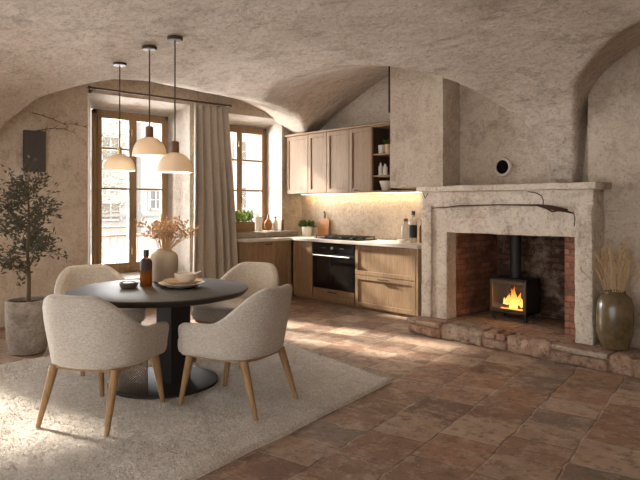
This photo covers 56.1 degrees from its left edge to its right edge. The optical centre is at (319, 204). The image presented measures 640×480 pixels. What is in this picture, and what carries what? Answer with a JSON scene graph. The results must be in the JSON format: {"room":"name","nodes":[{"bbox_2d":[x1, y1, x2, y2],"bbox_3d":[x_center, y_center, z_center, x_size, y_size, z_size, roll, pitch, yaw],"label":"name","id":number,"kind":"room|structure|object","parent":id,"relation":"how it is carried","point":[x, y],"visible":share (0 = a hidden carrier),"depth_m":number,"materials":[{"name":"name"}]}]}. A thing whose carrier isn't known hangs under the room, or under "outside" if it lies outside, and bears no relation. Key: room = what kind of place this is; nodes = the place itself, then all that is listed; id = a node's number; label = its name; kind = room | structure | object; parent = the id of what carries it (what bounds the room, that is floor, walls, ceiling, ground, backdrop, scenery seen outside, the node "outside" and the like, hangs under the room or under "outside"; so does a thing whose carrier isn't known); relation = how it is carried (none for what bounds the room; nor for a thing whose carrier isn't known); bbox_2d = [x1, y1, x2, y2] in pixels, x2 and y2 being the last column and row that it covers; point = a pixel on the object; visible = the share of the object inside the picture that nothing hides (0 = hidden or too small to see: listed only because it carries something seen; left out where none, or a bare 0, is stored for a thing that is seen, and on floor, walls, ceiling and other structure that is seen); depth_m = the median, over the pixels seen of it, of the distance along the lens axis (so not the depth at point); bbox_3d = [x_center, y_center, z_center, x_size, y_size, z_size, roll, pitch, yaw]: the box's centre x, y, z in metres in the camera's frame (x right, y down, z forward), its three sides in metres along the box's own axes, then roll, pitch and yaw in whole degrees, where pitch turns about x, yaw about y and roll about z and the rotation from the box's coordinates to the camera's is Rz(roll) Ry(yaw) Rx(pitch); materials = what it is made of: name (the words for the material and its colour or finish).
{"room":"historic interior","nodes":[
{"label":"historic interior","id":0,"kind":"room"},
{"bbox_2d":[0,79,301,326],"bbox_3d":[-3.887,-0.360,6.895,9.450,3.600,0.450,0,0,-42],"label":"wall","id":1,"kind":"structure","parent":0,"point":[66,152],"depth_m":7.31,"materials":[{"name":"paint"}]},
{"bbox_2d":[23,130,45,171],"bbox_3d":[-3.349,-0.630,7.037,0.240,0.480,0.060,0,0,-42],"label":"wall panel","id":2,"kind":"object","parent":1,"relation":"attached to","point":[34,142],"visible":0.91,"depth_m":7.01,"materials":[{"name":"stone"}]},
{"bbox_2d":[36,125,76,134],"bbox_3d":[-3.146,-0.913,7.189,0.471,0.111,0.056,0,0,-39],"label":"twig","id":3,"kind":"object","parent":1,"relation":"attached to","point":[47,129],"visible":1,"depth_m":7.17,"materials":[{"name":"brown wood"}]},
{"bbox_2d":[32,112,88,127],"bbox_3d":[-3.109,-1.016,7.226,0.654,0.140,0.051,0,0,-40],"label":"twig","id":4,"kind":"object","parent":1,"relation":"attached to","point":[42,115],"visible":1,"depth_m":7.18,"materials":[{"name":"brown wood"}]},
{"bbox_2d":[91,109,167,271],"bbox_3d":[-2.763,0.257,8.524,2.000,3.067,0.653,0,0,-42],"label":"window","id":5,"kind":"structure","parent":1,"relation":"in","point":[97,115],"depth_m":8.28,"materials":[{"name":"brown wood"}]},
{"bbox_2d":[87,93,189,278],"bbox_3d":[-2.535,-0.220,8.151,1.540,2.480,0.512,0,0,-42],"label":"window reveal","id":6,"kind":"structure","parent":1,"relation":"attached to","point":[178,183],"depth_m":8.47,"materials":[{"name":"paint"}]},
{"bbox_2d":[88,86,231,106],"bbox_3d":[-2.115,-1.420,8.013,2.060,0.040,0.280,0,0,-42],"label":"curtain rod","id":7,"kind":"object","parent":1,"relation":"attached to","point":[89,87],"visible":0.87,"depth_m":7.79,"materials":[{"name":"brown metal"}]},
{"bbox_2d":[193,104,237,278],"bbox_3d":[-1.462,-0.010,8.386,0.696,2.750,0.200,0,0,-32],"label":"curtain","id":8,"kind":"object","parent":1,"relation":"attached to","point":[215,254],"visible":0.84,"depth_m":8.40,"materials":[{"name":"fabric"}]},
{"bbox_2d":[230,125,265,229],"bbox_3d":[-1.291,-0.422,9.504,1.080,1.655,0.138,0,0,-42],"label":"window","id":9,"kind":"structure","parent":1,"relation":"in","point":[238,131],"depth_m":9.61,"materials":[{"name":"brown wood"}]},
{"bbox_2d":[229,113,281,229],"bbox_3d":[-1.198,-0.435,9.356,1.240,1.950,0.512,0,0,-42],"label":"trim","id":10,"kind":"structure","parent":1,"relation":"attached to","point":[273,129],"depth_m":9.65,"materials":[{"name":"paint"}]},
{"bbox_2d":[236,230,297,238],"bbox_3d":[-1.022,0.445,9.272,1.212,0.089,0.716,0,0,-42],"label":"trim","id":11,"kind":"structure","parent":1,"relation":"attached to","point":[264,233],"depth_m":9.04,"materials":[{"name":"stone"}]},
{"bbox_2d":[235,209,254,231],"bbox_3d":[-1.157,0.228,8.952,0.396,0.349,0.240,0,0,-42],"label":"planter","id":12,"kind":"object","parent":11,"relation":"on","point":[245,225],"visible":0.8,"depth_m":8.91,"materials":[{"name":"brown wood"}]},
{"bbox_2d":[253,216,262,230],"bbox_3d":[-0.965,0.289,9.291,0.150,0.225,0.150,0,0,-42],"label":"pot","id":13,"kind":"object","parent":11,"relation":"on","point":[257,219],"visible":0.74,"depth_m":9.23,"materials":[{"name":"ceramic"}]},
{"bbox_2d":[264,215,271,230],"bbox_3d":[-0.810,0.280,9.403,0.150,0.245,0.018,0,0,-42],"label":"bottle","id":14,"kind":"object","parent":11,"relation":"on","point":[268,223],"visible":1,"depth_m":9.39,"materials":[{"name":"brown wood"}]},
{"bbox_2d":[273,216,277,230],"bbox_3d":[-0.703,0.291,9.419,0.080,0.222,0.080,0,0,-42],"label":"bottle","id":15,"kind":"object","parent":11,"relation":"on","point":[275,222],"visible":1,"depth_m":9.39,"materials":[{"name":"beige ceramic"}]},
{"bbox_2d":[281,219,283,230],"bbox_3d":[-0.589,0.312,9.427,0.056,0.180,0.056,0,0,-42],"label":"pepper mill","id":16,"kind":"object","parent":11,"relation":"on","point":[282,220],"visible":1,"depth_m":9.41,"materials":[{"name":"brown wood"}]},
{"bbox_2d":[0,0,639,182],"bbox_3d":[-0.399,-1.003,2.998,9.420,1.900,10.170,0,0,-42],"label":"ceiling","id":17,"kind":"structure","parent":0,"point":[300,63],"depth_m":5.02,"materials":[{"name":"paint"}]},
{"bbox_2d":[104,62,135,171],"bbox_3d":[-1.879,-0.829,5.628,0.284,1.017,0.284,0,0,-42],"label":"pendant lamp","id":18,"kind":"object","parent":17,"relation":"hanging from","point":[119,162],"visible":1,"depth_m":5.56,"materials":[{"name":"beige ceramic"}]},
{"bbox_2d":[132,45,165,156],"bbox_3d":[-1.459,-0.889,5.132,0.284,0.938,0.284,0,0,-42],"label":"pendant lamp","id":19,"kind":"object","parent":17,"relation":"hanging from","point":[148,146],"visible":0.98,"depth_m":5.06,"materials":[{"name":"beige ceramic"}]},
{"bbox_2d":[145,126,153,136],"bbox_3d":[-1.459,-0.626,5.132,0.067,0.096,0.067,0,0,-42],"label":"socket","id":20,"kind":"object","parent":19,"relation":"attached to","point":[148,129],"depth_m":5.10,"materials":[{"name":"brown wood"}]},
{"bbox_2d":[157,35,192,172],"bbox_3d":[-1.175,-0.814,4.862,0.284,1.097,0.284,0,0,-42],"label":"pendant lamp","id":21,"kind":"object","parent":17,"relation":"hanging from","point":[173,162],"visible":1,"depth_m":4.80,"materials":[{"name":"beige ceramic"}]},
{"bbox_2d":[171,141,178,152],"bbox_3d":[-1.175,-0.471,4.862,0.067,0.096,0.067,0,0,-42],"label":"socket","id":22,"kind":"object","parent":21,"relation":"attached to","point":[174,144],"depth_m":4.83,"materials":[{"name":"brown wood"}]},
{"bbox_2d":[0,291,639,479],"bbox_3d":[-0.506,1.430,3.178,9.500,0.080,10.600,0,0,-42],"label":"floor","id":23,"kind":"structure","parent":0,"point":[449,409],"depth_m":3.89,"materials":[{"name":"tile"}]},
{"bbox_2d":[0,155,70,355],"bbox_3d":[-2.792,0.450,5.684,0.885,1.880,0.967,0,0,-42],"label":"tree","id":24,"kind":"object","parent":23,"relation":"on","point":[25,331],"visible":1,"depth_m":5.54,"materials":[{"name":"green plant"}]},
{"bbox_2d":[0,342,390,479],"bbox_3d":[-1.432,1.372,4.240,4.259,0.034,3.716,0,0,-42],"label":"rug","id":25,"kind":"object","parent":23,"relation":"on","point":[214,427],"visible":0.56,"depth_m":3.85,"materials":[{"name":"carpet"}]},
{"bbox_2d":[54,264,145,375],"bbox_3d":[-1.911,0.955,5.186,0.683,0.826,0.718,0,0,-40],"label":"dining chair","id":26,"kind":"object","parent":25,"relation":"on","point":[71,277],"visible":0.27,"depth_m":5.33,"materials":[{"name":"fabric"}]},
{"bbox_2d":[35,294,168,435],"bbox_3d":[-1.408,0.955,3.911,0.683,0.826,0.718,0,0,16],"label":"dining chair","id":27,"kind":"object","parent":25,"relation":"on","point":[84,333],"visible":1,"depth_m":3.63,"materials":[{"name":"fabric"}]},
{"bbox_2d":[65,278,247,399],"bbox_3d":[-1.228,1.001,4.614,1.344,0.725,1.344,0,0,-42],"label":"dining table","id":28,"kind":"object","parent":25,"relation":"on","point":[172,305],"visible":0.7,"depth_m":4.48,"materials":[{"name":"black wood"}]},
{"bbox_2d":[118,281,138,288],"bbox_3d":[-1.477,0.616,4.629,0.150,0.044,0.150,0,0,-42],"label":"dish","id":29,"kind":"object","parent":28,"relation":"on","point":[123,284],"visible":1,"depth_m":4.58,"materials":[{"name":"black ceramic"}]},
{"bbox_2d":[140,249,151,285],"bbox_3d":[-1.373,0.495,4.738,0.095,0.285,0.095,0,0,-42],"label":"bottle","id":30,"kind":"object","parent":28,"relation":"on","point":[145,263],"visible":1,"depth_m":4.70,"materials":[{"name":"brown glass"}]},
{"bbox_2d":[150,249,177,281],"bbox_3d":[-1.308,0.505,5.039,0.230,0.265,0.230,0,0,-42],"label":"vase","id":31,"kind":"object","parent":28,"relation":"on","point":[164,262],"visible":0.84,"depth_m":4.95,"materials":[{"name":"ceramic"}]},
{"bbox_2d":[135,213,200,249],"bbox_3d":[-1.279,0.312,5.073,0.557,0.472,0.509,0,0,-42],"label":"bouquet","id":32,"kind":"object","parent":31,"relation":"in","point":[160,233],"visible":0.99,"depth_m":5.03,"materials":[{"name":"plant"}]},
{"bbox_2d":[158,280,204,288],"bbox_3d":[-1.079,0.619,4.680,0.356,0.037,0.356,0,0,-42],"label":"plate","id":33,"kind":"object","parent":28,"relation":"on","point":[163,283],"visible":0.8,"depth_m":4.57,"materials":[{"name":"white ceramic"}]},
{"bbox_2d":[163,278,202,284],"bbox_3d":[-1.069,0.602,4.682,0.304,0.039,0.304,0,0,-42],"label":"plate","id":34,"kind":"object","parent":33,"relation":"on","point":[172,281],"visible":0.7,"depth_m":4.60,"materials":[{"name":"beige ceramic"}]},
{"bbox_2d":[174,272,197,281],"bbox_3d":[-1.048,0.569,4.691,0.184,0.073,0.184,0,0,-42],"label":"bowl","id":35,"kind":"object","parent":34,"relation":"on","point":[180,276],"visible":0.84,"depth_m":4.62,"materials":[{"name":"beige ceramic"}]},
{"bbox_2d":[192,262,278,368],"bbox_3d":[-0.733,0.955,5.392,0.683,0.826,0.718,0,0,27],"label":"dining chair","id":36,"kind":"object","parent":25,"relation":"on","point":[257,276],"visible":0.32,"depth_m":5.54,"materials":[{"name":"fabric"}]},
{"bbox_2d":[178,284,297,421],"bbox_3d":[-0.559,0.955,4.155,0.718,0.826,0.683,0,0,29],"label":"dining chair","id":37,"kind":"object","parent":25,"relation":"on","point":[255,330],"visible":1,"depth_m":3.88,"materials":[{"name":"fabric"}]},
{"bbox_2d":[237,240,290,286],"bbox_3d":[-0.879,0.961,8.953,0.815,0.858,0.496,0,0,-42],"label":"base cabinet","id":38,"kind":"object","parent":23,"relation":"on","point":[277,253],"visible":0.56,"depth_m":8.83,"materials":[{"name":"brown wood"}]},
{"bbox_2d":[237,235,420,248],"bbox_3d":[0.139,0.510,8.263,1.425,0.040,2.895,0,0,-42],"label":"countertop","id":39,"kind":"structure","parent":38,"relation":"on","point":[385,243],"depth_m":8.28,"materials":[{"name":"stone"}]},
{"bbox_2d":[298,219,315,235],"bbox_3d":[-0.207,0.350,9.430,0.313,0.278,0.287,0,0,-42],"label":"potted herb","id":40,"kind":"object","parent":39,"relation":"on","point":[306,230],"visible":0.99,"depth_m":9.37,"materials":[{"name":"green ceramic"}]},
{"bbox_2d":[302,226,311,235],"bbox_3d":[-0.206,0.413,9.435,0.170,0.152,0.170,0,0,-42],"label":"pot","id":41,"kind":"object","parent":40,"relation":"attached to","point":[306,230],"depth_m":9.37,"materials":[{"name":"white ceramic"}]},
{"bbox_2d":[317,211,329,234],"bbox_3d":[0.064,0.291,9.342,0.072,0.393,0.240,0,0,-42],"label":"cutting board","id":42,"kind":"object","parent":39,"relation":"on","point":[323,226],"visible":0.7,"depth_m":9.33,"materials":[{"name":"brown wood"}]},
{"bbox_2d":[314,234,376,240],"bbox_3d":[0.353,0.465,8.620,0.400,0.048,0.900,0,0,-42],"label":"gas hob","id":43,"kind":"object","parent":39,"relation":"in","point":[328,236],"visible":1,"depth_m":8.47,"materials":[{"name":"black metal"}]},
{"bbox_2d":[397,239,406,242],"bbox_3d":[1.058,0.466,7.762,0.124,0.047,0.124,0,0,-42],"label":"bowl","id":44,"kind":"object","parent":39,"relation":"on","point":[398,240],"visible":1,"depth_m":7.72,"materials":[{"name":"white ceramic"}]},
{"bbox_2d":[409,211,416,237],"bbox_3d":[1.212,0.283,7.800,0.102,0.411,0.102,0,0,-42],"label":"bottle","id":45,"kind":"object","parent":39,"relation":"on","point":[412,228],"visible":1,"depth_m":7.76,"materials":[{"name":"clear glass"}]},
{"bbox_2d":[419,220,421,242],"bbox_3d":[1.326,0.339,7.734,0.090,0.301,0.090,0,0,-42],"label":"bottle","id":46,"kind":"object","parent":39,"relation":"on","point":[420,227],"visible":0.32,"depth_m":7.71,"materials":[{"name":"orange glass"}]},
{"bbox_2d":[293,240,315,299],"bbox_3d":[-0.045,0.961,9.076,0.580,0.858,0.450,0,0,-42],"label":"base cabinet","id":47,"kind":"object","parent":23,"relation":"on","point":[303,286],"visible":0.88,"depth_m":8.88,"materials":[{"name":"brown wood"}]},
{"bbox_2d":[313,287,356,307],"bbox_3d":[0.384,1.288,8.581,0.606,0.205,0.840,0,0,-42],"label":"base cabinet","id":48,"kind":"object","parent":23,"relation":"on","point":[345,298],"visible":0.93,"depth_m":8.37,"materials":[{"name":"brown wood"}]},
{"bbox_2d":[355,245,421,316],"bbox_3d":[1.033,0.961,7.860,0.606,0.858,1.080,0,0,-42],"label":"base cabinet","id":49,"kind":"object","parent":23,"relation":"on","point":[387,279],"visible":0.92,"depth_m":7.64,"materials":[{"name":"brown wood"}]},
{"bbox_2d":[407,181,639,378],"bbox_3d":[2.631,0.600,5.592,1.313,1.616,3.673,0,0,-42],"label":"fireplace","id":50,"kind":"object","parent":23,"relation":"on","point":[462,247],"visible":0.94,"depth_m":6.08,"materials":[{"name":"stone"}]},
{"bbox_2d":[432,191,574,225],"bbox_3d":[1.732,0.030,5.927,0.075,0.320,1.589,0,0,-42],"label":"branch","id":51,"kind":"object","parent":50,"relation":"hanging from","point":[550,208],"visible":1,"depth_m":5.58,"materials":[{"name":"black wood"}]},
{"bbox_2d":[417,181,611,191],"bbox_3d":[1.934,-0.172,6.064,0.618,0.073,1.959,0,0,-42],"label":"mantel shelf","id":52,"kind":"object","parent":50,"relation":"attached to","point":[590,186],"depth_m":5.63,"materials":[{"name":"stone"}]},
{"bbox_2d":[490,235,540,322],"bbox_3d":[2.086,0.718,6.453,0.335,1.020,0.436,0,0,-42],"label":"wood stove","id":53,"kind":"object","parent":50,"relation":"on","point":[514,293],"visible":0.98,"depth_m":6.42,"materials":[{"name":"metal"}]},
{"bbox_2d":[596,290,633,350],"bbox_3d":[2.525,0.982,5.139,0.298,0.492,0.298,0,0,-42],"label":"floor vase","id":54,"kind":"object","parent":50,"relation":"on","point":[614,310],"visible":0.98,"depth_m":5.03,"materials":[{"name":"brown ceramic"}]},
{"bbox_2d":[580,242,639,294],"bbox_3d":[2.505,0.698,5.175,0.390,0.784,0.475,0,0,-21],"label":"dried grass","id":55,"kind":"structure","parent":54,"relation":"in","point":[623,269],"depth_m":5.10,"materials":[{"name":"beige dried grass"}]},
{"bbox_2d":[312,242,355,292],"bbox_3d":[0.365,0.858,8.564,0.616,0.645,0.832,0,0,-42],"label":"oven","id":56,"kind":"object","parent":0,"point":[333,263],"visible":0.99,"depth_m":8.36,"materials":[{"name":"black metal"}]},
{"bbox_2d":[302,77,421,241],"bbox_3d":[0.642,-0.360,8.867,0.120,3.600,3.600,0,0,-42],"label":"wall","id":57,"kind":"structure","parent":0,"point":[382,216],"depth_m":8.74,"materials":[{"name":"paint"}]},
{"bbox_2d":[286,132,340,193],"bbox_3d":[-0.093,-0.627,9.329,0.345,0.905,0.950,0,0,-42],"label":"upper cabinet","id":58,"kind":"object","parent":57,"relation":"attached to","point":[306,155],"visible":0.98,"depth_m":9.18,"materials":[{"name":"brown wood"}]},
{"bbox_2d":[284,121,389,136],"bbox_3d":[0.464,-1.095,8.687,0.375,0.029,2.670,0,0,-42],"label":"crown molding","id":59,"kind":"structure","parent":58,"relation":"on","point":[384,122],"depth_m":8.62,"materials":[{"name":"brown wood"}]},
{"bbox_2d":[301,192,421,194],"bbox_3d":[0.583,-0.169,8.753,0.020,0.008,2.650,0,0,-42],"label":"led strip","id":60,"kind":"object","parent":58,"relation":"attached to","point":[390,192],"visible":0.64,"depth_m":8.70,"materials":[{"name":"plastic"}]},
{"bbox_2d":[327,126,385,192],"bbox_3d":[0.512,-0.627,8.636,0.371,0.905,0.890,0,0,-42],"label":"upper cabinet","id":61,"kind":"object","parent":57,"relation":"attached to","point":[349,150],"visible":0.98,"depth_m":8.50,"materials":[{"name":"brown wood"}]},
{"bbox_2d":[371,123,416,192],"bbox_3d":[1.094,-0.627,8.009,0.345,0.905,0.820,0,0,-42],"label":"open shelf unit","id":62,"kind":"object","parent":57,"relation":"attached to","point":[378,132],"visible":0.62,"depth_m":8.23,"materials":[{"name":"brown wood"}]},
{"bbox_2d":[378,161,382,174],"bbox_3d":[0.830,-0.499,8.209,0.064,0.192,0.064,0,0,-42],"label":"bottle","id":63,"kind":"object","parent":62,"relation":"on","point":[380,168],"visible":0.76,"depth_m":8.19,"materials":[{"name":"white ceramic"}]},
{"bbox_2d":[378,145,384,152],"bbox_3d":[0.844,-0.758,8.208,0.100,0.121,0.100,0,0,-42],"label":"cup","id":64,"kind":"object","parent":62,"relation":"on","point":[381,148],"visible":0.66,"depth_m":8.17,"materials":[{"name":"white ceramic"}]},
{"bbox_2d":[379,181,390,189],"bbox_3d":[0.902,-0.261,8.159,0.196,0.130,0.196,0,0,-42],"label":"bowl","id":65,"kind":"object","parent":62,"relation":"on","point":[385,185],"visible":0.65,"depth_m":8.09,"materials":[{"name":"beige ceramic"}]},
{"bbox_2d":[383,163,387,174],"bbox_3d":[0.883,-0.489,8.136,0.068,0.172,0.068,0,0,-42],"label":"bottle","id":66,"kind":"object","parent":62,"relation":"on","point":[385,168],"visible":0.86,"depth_m":8.11,"materials":[{"name":"white ceramic"}]},
{"bbox_2d":[382,138,389,152],"bbox_3d":[0.925,-0.800,8.099,0.180,0.205,0.183,0,0,-42],"label":"potted plant","id":67,"kind":"object","parent":62,"relation":"on","point":[387,144],"visible":0.73,"depth_m":8.05,"materials":[{"name":"green plant"}]},
{"bbox_2d":[390,66,459,188],"bbox_3d":[1.437,-1.130,7.228,0.915,1.866,0.786,0,0,-42],"label":"wall","id":68,"kind":"structure","parent":0,"point":[424,107],"depth_m":6.85,"materials":[{"name":"paint"}]},
{"bbox_2d":[388,66,389,112],"bbox_3d":[0.836,-1.490,7.246,0.022,0.750,0.022,0,0,-31],"label":"conduit pipe","id":69,"kind":"object","parent":68,"relation":"attached to","point":[388,66],"visible":0.65,"depth_m":7.24,"materials":[{"name":"black metal"}]},
{"bbox_2d":[458,45,639,347],"bbox_3d":[3.536,-0.360,5.054,0.980,3.600,5.980,0,0,-42],"label":"wall","id":70,"kind":"structure","parent":0,"point":[489,132],"depth_m":5.40,"materials":[{"name":"paint"}]},
{"bbox_2d":[494,157,511,176],"bbox_3d":[1.955,-0.407,6.425,0.036,0.212,0.212,0,0,-42],"label":"air vent","id":71,"kind":"object","parent":70,"relation":"in","point":[502,166],"visible":1,"depth_m":6.42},
{"bbox_2d":[497,160,507,173],"bbox_3d":[1.960,-0.407,6.429,0.016,0.151,0.151,0,0,-42],"label":"grille","id":72,"kind":"object","parent":71,"relation":"attached to","point":[502,165],"depth_m":6.43,"materials":[{"name":"black metal"}]},
{"label":"outside","id":73,"kind":"structure","parent":0,"visible":0},
{"bbox_2d":[103,237,158,262],"bbox_3d":[-6.601,1.840,29.749,60.000,0.100,36.950,0,0,-42],"label":"ground","id":74,"kind":"structure","parent":73,"point":[119,239],"depth_m":24.69,"materials":[{"name":"white"}]},
{"bbox_2d":[102,119,126,237],"bbox_3d":[-15.189,-3.060,32.075,8.950,9.700,4.800,0,0,-42],"label":"house","id":75,"kind":"structure","parent":74,"relation":"on","point":[118,216],"depth_m":32.87,"materials":[{"name":"tile"}]},
{"bbox_2d":[102,121,126,218],"bbox_3d":[-8.883,-0.961,24.184,2.397,5.508,3.383,0,0,-42],"label":"street tree","id":76,"kind":"object","parent":74,"relation":"on","point":[103,137],"visible":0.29,"depth_m":24.06,"materials":[{"name":"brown plant"}]},
{"bbox_2d":[137,122,158,236],"bbox_3d":[-9.775,-3.360,36.412,4.800,10.300,4.800,0,0,-42],"label":"house","id":77,"kind":"structure","parent":74,"relation":"on","point":[147,174],"depth_m":33.77,"materials":[{"name":"tile"}]},
{"bbox_2d":[230,133,258,221],"bbox_3d":[-2.875,-3.160,43.432,14.750,9.900,4.800,0,0,-42],"label":"house","id":78,"kind":"structure","parent":74,"relation":"on","point":[250,143],"depth_m":39.18,"materials":[{"name":"tile"}]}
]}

